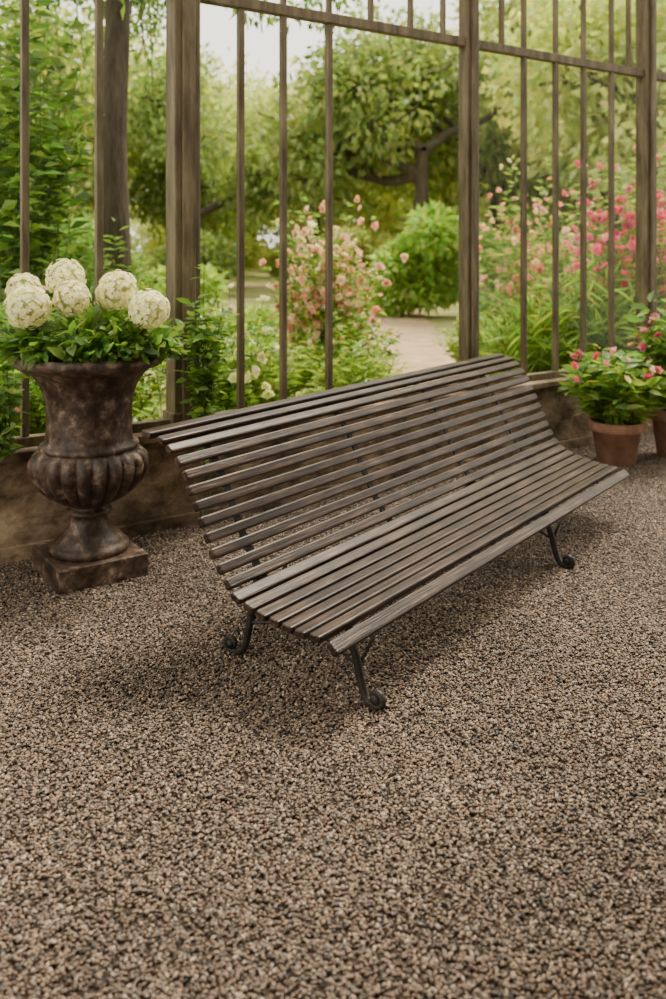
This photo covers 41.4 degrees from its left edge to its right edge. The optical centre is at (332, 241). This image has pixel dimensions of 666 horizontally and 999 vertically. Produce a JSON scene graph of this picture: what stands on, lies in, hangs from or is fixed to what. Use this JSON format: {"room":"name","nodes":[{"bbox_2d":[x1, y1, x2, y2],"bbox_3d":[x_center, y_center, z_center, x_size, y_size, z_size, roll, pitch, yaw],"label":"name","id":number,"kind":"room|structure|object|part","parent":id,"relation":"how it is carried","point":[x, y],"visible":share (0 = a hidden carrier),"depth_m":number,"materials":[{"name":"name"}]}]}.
{"room":"garden patio","nodes":[
{"label":"garden patio","id":0,"kind":"room"},
{"bbox_2d":[0,376,655,564],"bbox_3d":[-0.127,1.325,5.533,14.000,0.550,0.210,0,0,-35],"label":"wall","id":1,"kind":"structure","parent":0,"point":[160,501],"depth_m":5.07,"materials":[{"name":"brown stone"}]},
{"bbox_2d":[0,371,29,461],"bbox_3d":[-1.643,0.828,4.283,0.330,0.429,0.378,0,0,0],"label":"climbing vine","id":2,"kind":"object","parent":1,"relation":"on","point":[8,400],"visible":1,"depth_m":4.24,"materials":[{"name":"green plant"}]},
{"bbox_2d":[14,0,169,447],"bbox_3d":[-1.802,-0.975,4.388,2.299,4.050,0.065,0,0,-35],"label":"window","id":3,"kind":"structure","parent":1,"relation":"in","point":[27,440],"depth_m":4.53,"materials":[{"name":"paint"}]},
{"bbox_2d":[163,0,199,423],"bbox_3d":[-0.853,-0.975,5.037,0.190,4.050,0.165,0,0,-35],"label":"fence post","id":4,"kind":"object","parent":1,"relation":"on","point":[182,16],"depth_m":4.97,"materials":[{"name":"paint"}]},
{"bbox_2d":[200,0,465,413],"bbox_3d":[0.057,-0.975,5.682,2.230,4.050,0.065,0,0,-35],"label":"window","id":5,"kind":"structure","parent":1,"relation":"in","point":[283,11],"depth_m":5.42,"materials":[{"name":"paint"}]},
{"bbox_2d":[459,0,481,389],"bbox_3d":[0.978,-0.975,6.311,0.145,4.050,0.135,0,0,-35],"label":"fence post","id":6,"kind":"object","parent":1,"relation":"on","point":[468,9],"depth_m":6.25,"materials":[{"name":"paint"}]},
{"bbox_2d":[479,0,643,387],"bbox_3d":[1.815,-0.975,6.906,2.053,4.050,0.065,0,0,-35],"label":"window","id":7,"kind":"structure","parent":1,"relation":"in","point":[524,53],"depth_m":6.83,"materials":[{"name":"paint"}]},
{"bbox_2d":[636,0,656,350],"bbox_3d":[2.663,-0.975,7.484,0.160,4.050,0.155,0,0,-35],"label":"fence post","id":8,"kind":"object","parent":1,"relation":"on","point":[646,10],"depth_m":7.43,"materials":[{"name":"paint"}]},
{"bbox_2d":[657,72,665,361],"bbox_3d":[3.527,-0.975,8.098,2.120,4.050,0.065,0,0,-35],"label":"window","id":9,"kind":"structure","parent":1,"relation":"in","point":[661,77],"depth_m":7.57,"materials":[{"name":"paint"}]},
{"bbox_2d":[0,440,665,998],"bbox_3d":[1.791,1.650,1.903,16.999,0.100,8.000,0,0,-35],"label":"floor","id":10,"kind":"structure","parent":0,"point":[285,880],"depth_m":2.42,"materials":[{"name":"beige gravel"}]},
{"bbox_2d":[0,590,42,654],"bbox_3d":[-1.839,1.594,3.616,1.016,0.020,1.015,0,0,-35],"label":"gravel patch","id":11,"kind":"object","parent":10,"relation":"on","point":[21,625],"visible":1,"depth_m":3.61,"materials":[{"name":"beige gravel"}]},
{"bbox_2d":[0,643,142,819],"bbox_3d":[-1.267,1.594,2.795,1.015,0.020,1.016,0,0,-35],"label":"gravel patch","id":12,"kind":"object","parent":10,"relation":"on","point":[14,754],"visible":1,"depth_m":2.83,"materials":[{"name":"beige gravel"}]},
{"bbox_2d":[12,352,162,594],"bbox_3d":[-1.180,1.070,4.270,0.714,1.060,0.714,0,0,-39],"label":"stone urn","id":13,"kind":"object","parent":10,"relation":"on","point":[90,457],"visible":0.94,"depth_m":4.09,"materials":[{"name":"stone"}]},
{"bbox_2d":[0,258,191,376],"bbox_3d":[-1.180,0.360,4.269,0.999,0.564,0.772,0,0,0],"label":"hydrangea","id":14,"kind":"object","parent":13,"relation":"in","point":[143,332],"visible":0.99,"depth_m":4.09,"materials":[{"name":"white plant"}]},
{"bbox_2d":[0,529,252,644],"bbox_3d":[-1.018,1.594,4.187,1.014,0.020,1.014,0,0,-35],"label":"gravel patch","id":15,"kind":"object","parent":10,"relation":"on","point":[95,624],"visible":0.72,"depth_m":4.00,"materials":[{"name":"beige gravel"}]},
{"bbox_2d":[0,769,331,998],"bbox_3d":[-0.697,1.594,1.976,1.015,0.020,1.016,0,0,-35],"label":"gravel patch","id":16,"kind":"object","parent":10,"relation":"on","point":[199,961],"visible":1,"depth_m":2.09,"materials":[{"name":"beige gravel"}]},
{"bbox_2d":[172,264,238,528],"bbox_3d":[-0.687,0.863,4.877,0.355,1.477,0.390,0,0,23],"label":"climbing vine","id":17,"kind":"object","parent":10,"relation":"on","point":[204,396],"visible":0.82,"depth_m":4.84,"materials":[{"name":"green plant"}]},
{"bbox_2d":[45,595,399,767],"bbox_3d":[-0.447,1.594,3.367,1.016,0.020,1.015,0,0,-35],"label":"gravel patch","id":18,"kind":"object","parent":10,"relation":"on","point":[191,674],"visible":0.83,"depth_m":3.25,"materials":[{"name":"beige gravel"}]},
{"bbox_2d":[173,500,378,580],"bbox_3d":[-0.198,1.594,4.759,1.016,0.020,1.015,0,0,-35],"label":"gravel patch","id":19,"kind":"object","parent":10,"relation":"on","point":[206,529],"visible":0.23,"depth_m":4.81,"materials":[{"name":"gravel"}]},
{"bbox_2d":[141,353,628,710],"bbox_3d":[0.572,1.169,4.343,1.026,0.866,3.037,0,0,38],"label":"garden bench","id":20,"kind":"object","parent":10,"relation":"on","point":[318,597],"visible":1,"depth_m":3.85,"materials":[{"name":"brown wood"}]},
{"bbox_2d":[144,676,628,998],"bbox_3d":[0.125,1.594,2.546,1.014,0.020,1.014,0,0,-35],"label":"gravel patch","id":21,"kind":"object","parent":10,"relation":"on","point":[493,805],"visible":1,"depth_m":2.44,"materials":[{"name":"beige gravel"}]},
{"bbox_2d":[325,476,464,524],"bbox_3d":[0.624,1.594,5.330,1.016,0.020,1.015,0,0,-35],"label":"gravel patch","id":22,"kind":"object","parent":10,"relation":"on","point":[408,484],"visible":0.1,"depth_m":5.49,"materials":[{"name":"gravel"}]},
{"bbox_2d":[337,561,579,675],"bbox_3d":[0.374,1.594,3.938,1.015,0.020,1.016,0,0,-35],"label":"gravel patch","id":23,"kind":"object","parent":10,"relation":"on","point":[484,588],"visible":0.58,"depth_m":3.71,"materials":[{"name":"beige gravel"}]},
{"bbox_2d":[334,821,665,998],"bbox_3d":[0.696,1.594,1.725,1.015,0.020,1.016,0,0,-35],"label":"gravel patch","id":24,"kind":"object","parent":10,"relation":"on","point":[608,923],"visible":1,"depth_m":2.00,"materials":[{"name":"beige gravel"}]},
{"bbox_2d":[402,610,665,823],"bbox_3d":[0.945,1.594,3.118,1.014,0.020,1.014,0,0,-35],"label":"gravel patch","id":25,"kind":"object","parent":10,"relation":"on","point":[572,639],"visible":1,"depth_m":3.08,"materials":[{"name":"beige gravel"}]},
{"bbox_2d":[452,456,657,509],"bbox_3d":[1.444,1.594,5.901,1.015,0.020,1.016,0,0,-35],"label":"gravel patch","id":26,"kind":"object","parent":10,"relation":"on","point":[619,489],"visible":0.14,"depth_m":5.75,"materials":[{"name":"gravel"}]},
{"bbox_2d":[464,515,665,609],"bbox_3d":[1.194,1.594,4.510,1.016,0.020,1.015,0,0,-35],"label":"gravel patch","id":27,"kind":"object","parent":10,"relation":"on","point":[537,541],"visible":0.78,"depth_m":4.36,"materials":[{"name":"gravel"}]},
{"bbox_2d":[565,440,665,484],"bbox_3d":[2.265,1.594,6.473,1.014,0.020,1.014,0,0,-35],"label":"gravel patch","id":28,"kind":"object","parent":10,"relation":"on","point":[650,468],"visible":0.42,"depth_m":6.35,"materials":[{"name":"grey gravel"}]},
{"bbox_2d":[557,343,665,466],"bbox_3d":[2.049,1.167,6.419,0.818,0.866,0.913,0,0,12],"label":"potted flowering plant","id":29,"kind":"object","parent":28,"relation":"on","point":[617,407],"visible":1,"depth_m":6.24,"materials":[{"name":"green plant"}]},
{"bbox_3d":[2.050,1.445,6.380,0.388,0.310,0.388,0,0,0],"label":"terracotta pot","id":30,"kind":"part","parent":29,"relation":"part of","materials":[{"name":"brown ceramic"}]},
{"bbox_2d":[568,485,665,546],"bbox_3d":[2.015,1.594,5.081,1.016,0.020,1.015,0,0,-35],"label":"gravel patch","id":31,"kind":"object","parent":10,"relation":"on","point":[638,520],"visible":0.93,"depth_m":5.17,"materials":[{"name":"grey gravel"}]},
{"bbox_2d":[582,579,665,645],"bbox_3d":[1.766,1.594,3.689,1.015,0.020,1.016,0,0,-35],"label":"gravel patch","id":32,"kind":"object","parent":10,"relation":"on","point":[613,615],"visible":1,"depth_m":3.80,"materials":[{"name":"beige gravel"}]},
{"bbox_2d":[623,291,665,456],"bbox_3d":[2.597,0.963,6.566,0.786,1.275,0.742,0,0,-38],"label":"potted flowering plant","id":33,"kind":"object","parent":10,"relation":"on","point":[655,351],"visible":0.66,"depth_m":6.53,"materials":[{"name":"green plant"}]},
{"bbox_3d":[2.560,1.420,6.580,0.388,0.360,0.388,0,0,0],"label":"terracotta pot","id":34,"kind":"part","parent":33,"relation":"part of","materials":[{"name":"brown ceramic"}]},
{"bbox_2d":[640,432,655,443],"bbox_3d":[3.085,1.594,7.045,1.015,0.020,1.016,0,0,-35],"label":"gravel patch","id":35,"kind":"object","parent":10,"relation":"on","point":[650,437],"visible":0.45,"depth_m":7.14,"materials":[{"name":"grey gravel"}]},
{"bbox_2d":[632,800,665,841],"bbox_3d":[1.517,1.594,2.297,1.016,0.020,1.015,0,0,-35],"label":"gravel patch","id":36,"kind":"object","parent":10,"relation":"on","point":[659,831],"visible":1,"depth_m":2.42,"materials":[{"name":"beige gravel"}]},
{"label":"outside","id":37,"kind":"structure","parent":0,"visible":0},
{"bbox_2d":[33,264,626,418],"bbox_3d":[-18.823,1.703,65.646,216.174,0.195,201.162,0,0,0],"label":"lawn","id":38,"kind":"structure","parent":37,"point":[446,318],"depth_m":23.38,"materials":[{"name":"green plant"}]},
{"bbox_2d":[0,273,90,436],"bbox_3d":[-2.003,0.899,5.875,1.116,1.409,1.205,0,0,32],"label":"rose bush","id":39,"kind":"object","parent":38,"relation":"on","point":[36,400],"visible":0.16,"depth_m":5.66,"materials":[{"name":"green plant"}]},
{"bbox_2d":[0,0,94,324],"bbox_3d":[-3.069,-0.513,7.765,1.959,4.233,1.886,0,0,-18],"label":"shrub","id":40,"kind":"object","parent":38,"relation":"on","point":[7,14],"visible":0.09,"depth_m":7.88,"materials":[{"name":"green plant"}]},
{"bbox_2d":[0,0,104,419],"bbox_3d":[-2.396,-0.233,6.719,1.404,3.672,1.238,0,0,38],"label":"shrub","id":41,"kind":"object","parent":38,"relation":"on","point":[41,209],"visible":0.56,"depth_m":6.65,"materials":[{"name":"green plant"}]},
{"bbox_2d":[0,0,142,220],"bbox_3d":[-12.082,-3.834,30.357,10.915,10.964,8.792,0,0,4],"label":"deciduous tree","id":42,"kind":"object","parent":38,"relation":"on","point":[89,81],"visible":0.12,"depth_m":30.08,"materials":[{"name":"green plant"}]},
{"bbox_2d":[3,0,164,77],"bbox_3d":[-4.983,-3.348,11.535,5.042,9.906,6.105,0,0,29],"label":"maple tree","id":43,"kind":"object","parent":38,"relation":"on","point":[87,49],"visible":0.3,"depth_m":12.79,"materials":[{"name":"green plant"}]},
{"bbox_2d":[36,215,149,306],"bbox_3d":[-4.656,0.631,14.939,2.997,2.212,2.182,0,0,-45],"label":"shrub","id":44,"kind":"object","parent":38,"relation":"on","point":[86,238],"visible":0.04,"depth_m":14.79,"materials":[{"name":"green plant"}]},
{"bbox_2d":[43,216,165,388],"bbox_3d":[-1.930,0.688,7.543,1.268,1.830,1.212,0,0,-23],"label":"shrub","id":45,"kind":"object","parent":38,"relation":"on","point":[91,280],"visible":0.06,"depth_m":7.45,"materials":[{"name":"green plant"}]},
{"bbox_2d":[60,210,154,282],"bbox_3d":[-7.183,0.455,24.273,4.315,2.676,4.072,0,0,3],"label":"shrub","id":46,"kind":"object","parent":38,"relation":"on","point":[134,240],"visible":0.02,"depth_m":24.56,"materials":[{"name":"green plant"}]},
{"bbox_2d":[1,12,230,195],"bbox_3d":[-12.568,-5.021,46.153,15.111,13.284,11.641,0,0,9],"label":"deciduous tree","id":47,"kind":"object","parent":38,"relation":"on","point":[162,25],"visible":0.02,"depth_m":43.88,"materials":[{"name":"green plant"}]},
{"bbox_2d":[2,46,250,213],"bbox_3d":[-8.640,-3.268,34.791,11.111,9.767,8.559,0,0,-40],"label":"deciduous tree","id":48,"kind":"object","parent":38,"relation":"on","point":[90,132],"visible":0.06,"depth_m":34.01,"materials":[{"name":"green plant"}]},
{"bbox_2d":[94,303,165,421],"bbox_3d":[-1.488,0.999,6.119,0.926,1.205,0.882,0,0,0],"label":"rose bush","id":49,"kind":"object","parent":38,"relation":"on","point":[139,408],"visible":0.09,"depth_m":6.11,"materials":[{"name":"green plant"}]},
{"bbox_2d":[135,262,229,316],"bbox_3d":[-2.950,1.035,17.056,2.011,1.514,2.011,0,0,0],"label":"shrub","id":50,"kind":"object","parent":38,"relation":"on","point":[210,281],"visible":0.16,"depth_m":16.59,"materials":[{"name":"green plant"}]},
{"bbox_2d":[130,206,235,265],"bbox_3d":[-10.387,-0.833,55.389,9.354,5.591,9.433,0,0,-19],"label":"shrub","id":51,"kind":"object","parent":38,"relation":"on","point":[143,232],"visible":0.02,"depth_m":53.95,"materials":[{"name":"green plant"}]},
{"bbox_2d":[141,228,246,280],"bbox_3d":[-4.058,0.647,26.023,3.173,2.217,2.405,0,0,11],"label":"shrub","id":52,"kind":"object","parent":38,"relation":"on","point":[211,250],"visible":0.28,"depth_m":25.54,"materials":[{"name":"green plant"}]},
{"bbox_2d":[29,0,362,275],"bbox_3d":[-2.261,-2.898,9.280,5.550,9.006,4.584,0,0,19],"label":"maple tree","id":53,"kind":"object","parent":38,"relation":"on","point":[117,38],"visible":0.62,"depth_m":9.12,"materials":[{"name":"green plant"}]},
{"bbox_2d":[78,42,321,240],"bbox_3d":[-4.652,-2.677,31.934,9.180,8.655,8.600,0,0,-41],"label":"deciduous tree","id":54,"kind":"object","parent":38,"relation":"on","point":[153,205],"visible":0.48,"depth_m":30.28,"materials":[{"name":"green plant"}]},
{"bbox_2d":[142,216,269,270],"bbox_3d":[-6.177,0.081,41.888,6.131,3.636,5.079,0,0,-29],"label":"shrub","id":55,"kind":"object","parent":38,"relation":"on","point":[250,262],"visible":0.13,"depth_m":41.15,"materials":[{"name":"green plant"}]},
{"bbox_2d":[129,66,292,235],"bbox_3d":[-7.976,-6.019,62.970,13.415,15.290,18.148,0,0,15],"label":"deciduous tree","id":56,"kind":"object","parent":38,"relation":"on","point":[225,71],"visible":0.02,"depth_m":65.97,"materials":[{"name":"green plant"}]},
{"bbox_2d":[156,283,287,410],"bbox_3d":[-0.905,0.962,6.855,1.095,1.282,1.175,0,0,0],"label":"rose bush","id":57,"kind":"object","parent":38,"relation":"on","point":[254,366],"visible":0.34,"depth_m":6.73,"materials":[{"name":"green plant"}]},
{"bbox_2d":[200,301,250,349],"bbox_3d":[-1.256,1.141,9.505,1.004,1.026,1.435,0,0,0],"label":"shrub","id":58,"kind":"object","parent":38,"relation":"on","point":[205,304],"visible":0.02,"depth_m":9.54,"materials":[{"name":"green plant"}]},
{"bbox_2d":[202,47,307,267],"bbox_3d":[-6.104,-4.876,54.552,11.403,12.996,15.425,0,0,-3],"label":"deciduous tree","id":59,"kind":"object","parent":38,"relation":"on","point":[247,84],"visible":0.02,"depth_m":50.51,"materials":[{"name":"green plant"}]},
{"bbox_2d":[245,302,288,356],"bbox_3d":[-1.259,1.270,12.317,1.351,0.869,1.182,0,0,-17],"label":"shrub","id":60,"kind":"object","parent":38,"relation":"on","point":[265,314],"visible":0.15,"depth_m":12.35,"materials":[{"name":"green plant"}]},
{"bbox_2d":[225,331,347,406],"bbox_3d":[-0.528,1.172,7.581,1.365,0.877,1.391,0,0,0],"label":"shrub","id":61,"kind":"object","parent":38,"relation":"on","point":[297,380],"visible":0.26,"depth_m":7.57,"materials":[{"name":"green plant"}]},
{"bbox_2d":[254,237,322,278],"bbox_3d":[-1.276,0.827,39.392,3.778,2.321,3.372,0,0,30],"label":"shrub","id":62,"kind":"object","parent":38,"relation":"on","point":[270,256],"visible":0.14,"depth_m":38.70,"materials":[{"name":"green plant"}]},
{"bbox_2d":[273,304,312,344],"bbox_3d":[-0.551,1.331,14.007,1.338,0.723,1.472,0,0,0],"label":"shrub","id":63,"kind":"object","parent":38,"relation":"on","point":[276,311],"visible":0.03,"depth_m":13.55,"materials":[{"name":"green plant"}]},
{"bbox_2d":[257,212,353,251],"bbox_3d":[-1.418,-0.330,58.350,8.650,4.621,6.144,0,0,0],"label":"shrub","id":64,"kind":"object","parent":38,"relation":"on","point":[322,230],"visible":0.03,"depth_m":57.73,"materials":[{"name":"green plant"}]},
{"bbox_2d":[211,69,412,253],"bbox_3d":[-0.831,-3.268,41.095,11.111,9.767,8.559,0,0,-9],"label":"deciduous tree","id":65,"kind":"object","parent":38,"relation":"on","point":[376,204],"visible":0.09,"depth_m":40.46,"materials":[{"name":"green plant"}]},
{"bbox_2d":[259,189,408,390],"bbox_3d":[-0.093,0.551,8.734,1.405,2.105,1.161,0,0,-27],"label":"rose bush","id":66,"kind":"object","parent":38,"relation":"on","point":[316,300],"visible":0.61,"depth_m":8.54,"materials":[{"name":"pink plant"}]},
{"bbox_2d":[295,297,403,388],"bbox_3d":[0.167,1.065,8.311,1.026,1.084,1.006,0,0,0],"label":"rose bush","id":67,"kind":"object","parent":38,"relation":"on","point":[357,335],"visible":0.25,"depth_m":8.19,"materials":[{"name":"green plant"}]},
{"bbox_2d":[305,337,412,391],"bbox_3d":[0.227,1.200,7.421,0.947,0.822,1.020,0,0,0],"label":"shrub","id":68,"kind":"object","parent":38,"relation":"on","point":[357,373],"visible":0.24,"depth_m":7.28,"materials":[{"name":"green plant"}]},
{"bbox_2d":[321,223,397,273],"bbox_3d":[1.600,0.405,46.331,6.329,3.154,5.912,0,0,25],"label":"shrub","id":69,"kind":"object","parent":38,"relation":"on","point":[380,239],"visible":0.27,"depth_m":44.53,"materials":[{"name":"green plant"}]},
{"bbox_2d":[253,50,479,233],"bbox_3d":[1.736,-4.876,53.211,15.425,12.996,11.403,0,0,-19],"label":"deciduous tree","id":70,"kind":"object","parent":38,"relation":"on","point":[342,224],"visible":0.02,"depth_m":50.71,"materials":[{"name":"green plant"}]},
{"bbox_2d":[230,0,532,225],"bbox_3d":[2.010,-3.057,29.081,10.669,9.437,7.815,0,0,-30],"label":"oak tree","id":71,"kind":"object","parent":38,"relation":"on","point":[377,90],"visible":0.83,"depth_m":27.13,"materials":[{"name":"green plant"}]},
{"bbox_2d":[307,6,458,222],"bbox_3d":[4.138,-7.543,62.486,21.777,18.348,16.098,0,0,0],"label":"deciduous tree","id":72,"kind":"object","parent":38,"relation":"on","point":[457,6],"visible":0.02,"depth_m":61.99,"materials":[{"name":"green plant"}]},
{"bbox_2d":[380,216,454,263],"bbox_3d":[4.519,-0.404,58.841,6.543,4.733,9.153,0,0,-37],"label":"shrub","id":73,"kind":"object","parent":38,"relation":"on","point":[384,229],"visible":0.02,"depth_m":57.76,"materials":[{"name":"green plant"}]},
{"bbox_2d":[359,198,501,317],"bbox_3d":[2.017,0.437,18.530,2.514,2.704,3.051,0,0,-44],"label":"round shrub","id":74,"kind":"object","parent":38,"relation":"on","point":[429,277],"visible":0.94,"depth_m":18.12,"materials":[{"name":"green plant"}]},
{"bbox_2d":[342,4,527,221],"bbox_3d":[7.522,-6.400,50.372,14.086,16.054,19.055,0,0,-16],"label":"deciduous tree","id":75,"kind":"object","parent":38,"relation":"on","point":[480,22],"visible":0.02,"depth_m":47.67,"materials":[{"name":"green plant"}]},
{"bbox_2d":[430,309,517,376],"bbox_3d":[1.618,1.141,9.176,1.000,0.925,0.954,0,0,-21],"label":"shrub","id":76,"kind":"object","parent":38,"relation":"on","point":[452,347],"visible":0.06,"depth_m":9.23,"materials":[{"name":"green plant"}]},
{"bbox_2d":[351,0,600,277],"bbox_3d":[6.271,-5.088,35.073,13.434,13.495,10.820,0,0,-8],"label":"deciduous tree","id":77,"kind":"object","parent":38,"relation":"on","point":[445,158],"visible":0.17,"depth_m":33.95,"materials":[{"name":"green plant"}]},
{"bbox_2d":[479,289,514,333],"bbox_3d":[2.772,1.245,15.047,1.186,0.903,1.251,0,0,-26],"label":"shrub","id":78,"kind":"object","parent":38,"relation":"on","point":[482,305],"visible":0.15,"depth_m":14.68,"materials":[{"name":"green plant"}]},
{"bbox_2d":[479,230,544,297],"bbox_3d":[5.616,0.704,24.703,3.238,2.201,3.518,0,0,0],"label":"shrub","id":79,"kind":"object","parent":38,"relation":"on","point":[488,270],"visible":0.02,"depth_m":24.84,"materials":[{"name":"green plant"}]},
{"bbox_2d":[492,298,549,334],"bbox_3d":[2.869,1.208,12.539,1.482,0.954,1.244,0,0,0],"label":"shrub","id":80,"kind":"object","parent":38,"relation":"on","point":[510,298],"visible":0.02,"depth_m":12.46,"materials":[{"name":"green plant"}]},
{"bbox_2d":[457,197,599,274],"bbox_3d":[8.788,-0.248,42.340,6.313,4.450,7.481,0,0,-42],"label":"shrub","id":81,"kind":"object","parent":38,"relation":"on","point":[482,209],"visible":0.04,"depth_m":43.13,"materials":[{"name":"green plant"}]},
{"bbox_2d":[479,270,589,376],"bbox_3d":[1.817,0.966,8.281,1.227,1.459,1.262,0,0,0],"label":"grass","id":82,"kind":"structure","parent":38,"relation":"on","point":[537,359],"depth_m":8.04,"materials":[{"name":"green plant"}]},
{"bbox_2d":[479,154,594,351],"bbox_3d":[2.240,0.300,10.248,1.523,2.606,1.689,0,0,-25],"label":"bush","id":83,"kind":"object","parent":38,"relation":"on","point":[535,264],"visible":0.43,"depth_m":10.16,"materials":[{"name":"green plant"}]},
{"bbox_2d":[479,187,623,229],"bbox_3d":[16.459,-6.400,46.443,19.055,16.054,14.086,0,0,43],"label":"deciduous tree","id":84,"kind":"object","parent":38,"relation":"on","point":[483,196],"visible":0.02,"depth_m":47.74,"materials":[{"name":"green plant"}]},
{"bbox_2d":[488,231,620,323],"bbox_3d":[4.151,0.745,15.967,2.476,2.058,2.562,0,0,0],"label":"shrub","id":85,"kind":"object","parent":38,"relation":"on","point":[573,242],"visible":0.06,"depth_m":15.77,"materials":[{"name":"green plant"}]},
{"bbox_2d":[479,0,665,228],"bbox_3d":[6.783,-2.879,19.162,7.875,8.986,10.222,0,0,0],"label":"deciduous tree","id":86,"kind":"object","parent":38,"relation":"on","point":[597,10],"visible":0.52,"depth_m":17.62,"materials":[{"name":"green plant"}]},
{"bbox_2d":[513,243,635,369],"bbox_3d":[2.330,0.845,8.261,1.296,1.690,1.286,0,0,23],"label":"grass","id":87,"kind":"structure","parent":38,"relation":"on","point":[597,337],"depth_m":8.12,"materials":[{"name":"green plant"}]},
{"bbox_2d":[494,0,662,229],"bbox_3d":[10.267,-3.852,28.696,9.587,10.939,12.445,0,0,6],"label":"deciduous tree","id":88,"kind":"object","parent":38,"relation":"on","point":[531,173],"visible":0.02,"depth_m":27.30,"materials":[{"name":"green plant"}]},
{"bbox_2d":[535,205,629,275],"bbox_3d":[7.449,0.351,25.030,3.482,2.877,3.820,0,0,-19],"label":"shrub","id":89,"kind":"object","parent":38,"relation":"on","point":[577,223],"visible":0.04,"depth_m":24.93,"materials":[{"name":"green plant"}]},
{"bbox_2d":[511,9,657,209],"bbox_3d":[13.122,-4.815,34.352,12.901,12.982,13.771,0,0,37],"label":"deciduous tree","id":90,"kind":"object","parent":38,"relation":"on","point":[578,9],"visible":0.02,"depth_m":35.05,"materials":[{"name":"green plant"}]},
{"bbox_2d":[529,111,662,195],"bbox_3d":[10.927,-4.043,22.221,9.130,11.386,11.335,0,0,-24],"label":"deciduous tree","id":91,"kind":"object","parent":38,"relation":"on","point":[564,176],"visible":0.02,"depth_m":24.47,"materials":[{"name":"green plant"}]},
{"bbox_2d":[559,140,665,348],"bbox_3d":[3.073,0.289,8.903,1.649,2.627,1.374,0,0,0],"label":"bush","id":92,"kind":"object","parent":38,"relation":"on","point":[599,247],"visible":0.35,"depth_m":8.80,"materials":[{"name":"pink plant"}]},
{"bbox_2d":[587,272,665,361],"bbox_3d":[2.942,0.979,8.476,1.199,1.409,1.078,0,0,0],"label":"shrub","id":93,"kind":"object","parent":38,"relation":"on","point":[628,324],"depth_m":8.39,"materials":[{"name":"green plant"}]},
{"bbox_2d":[615,188,665,304],"bbox_3d":[6.326,0.287,14.863,2.714,2.678,3.167,0,0,40],"label":"shrub","id":94,"kind":"object","parent":38,"relation":"on","point":[660,206],"visible":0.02,"depth_m":14.77,"materials":[{"name":"green plant"}]},
{"bbox_2d":[619,117,665,301],"bbox_3d":[3.867,0.045,9.613,1.446,3.117,1.621,0,0,-27],"label":"bush","id":95,"kind":"object","parent":38,"relation":"on","point":[662,203],"visible":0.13,"depth_m":9.58,"materials":[{"name":"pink plant"}]},
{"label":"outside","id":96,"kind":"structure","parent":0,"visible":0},
{"bbox_2d":[225,284,458,389],"bbox_3d":[-5.981,1.590,21.286,16.359,0.001,28.212,0,0,0],"label":"garden path","id":97,"kind":"structure","parent":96,"point":[418,351],"depth_m":14.09,"materials":[{"name":"beige gravel"}]}
]}

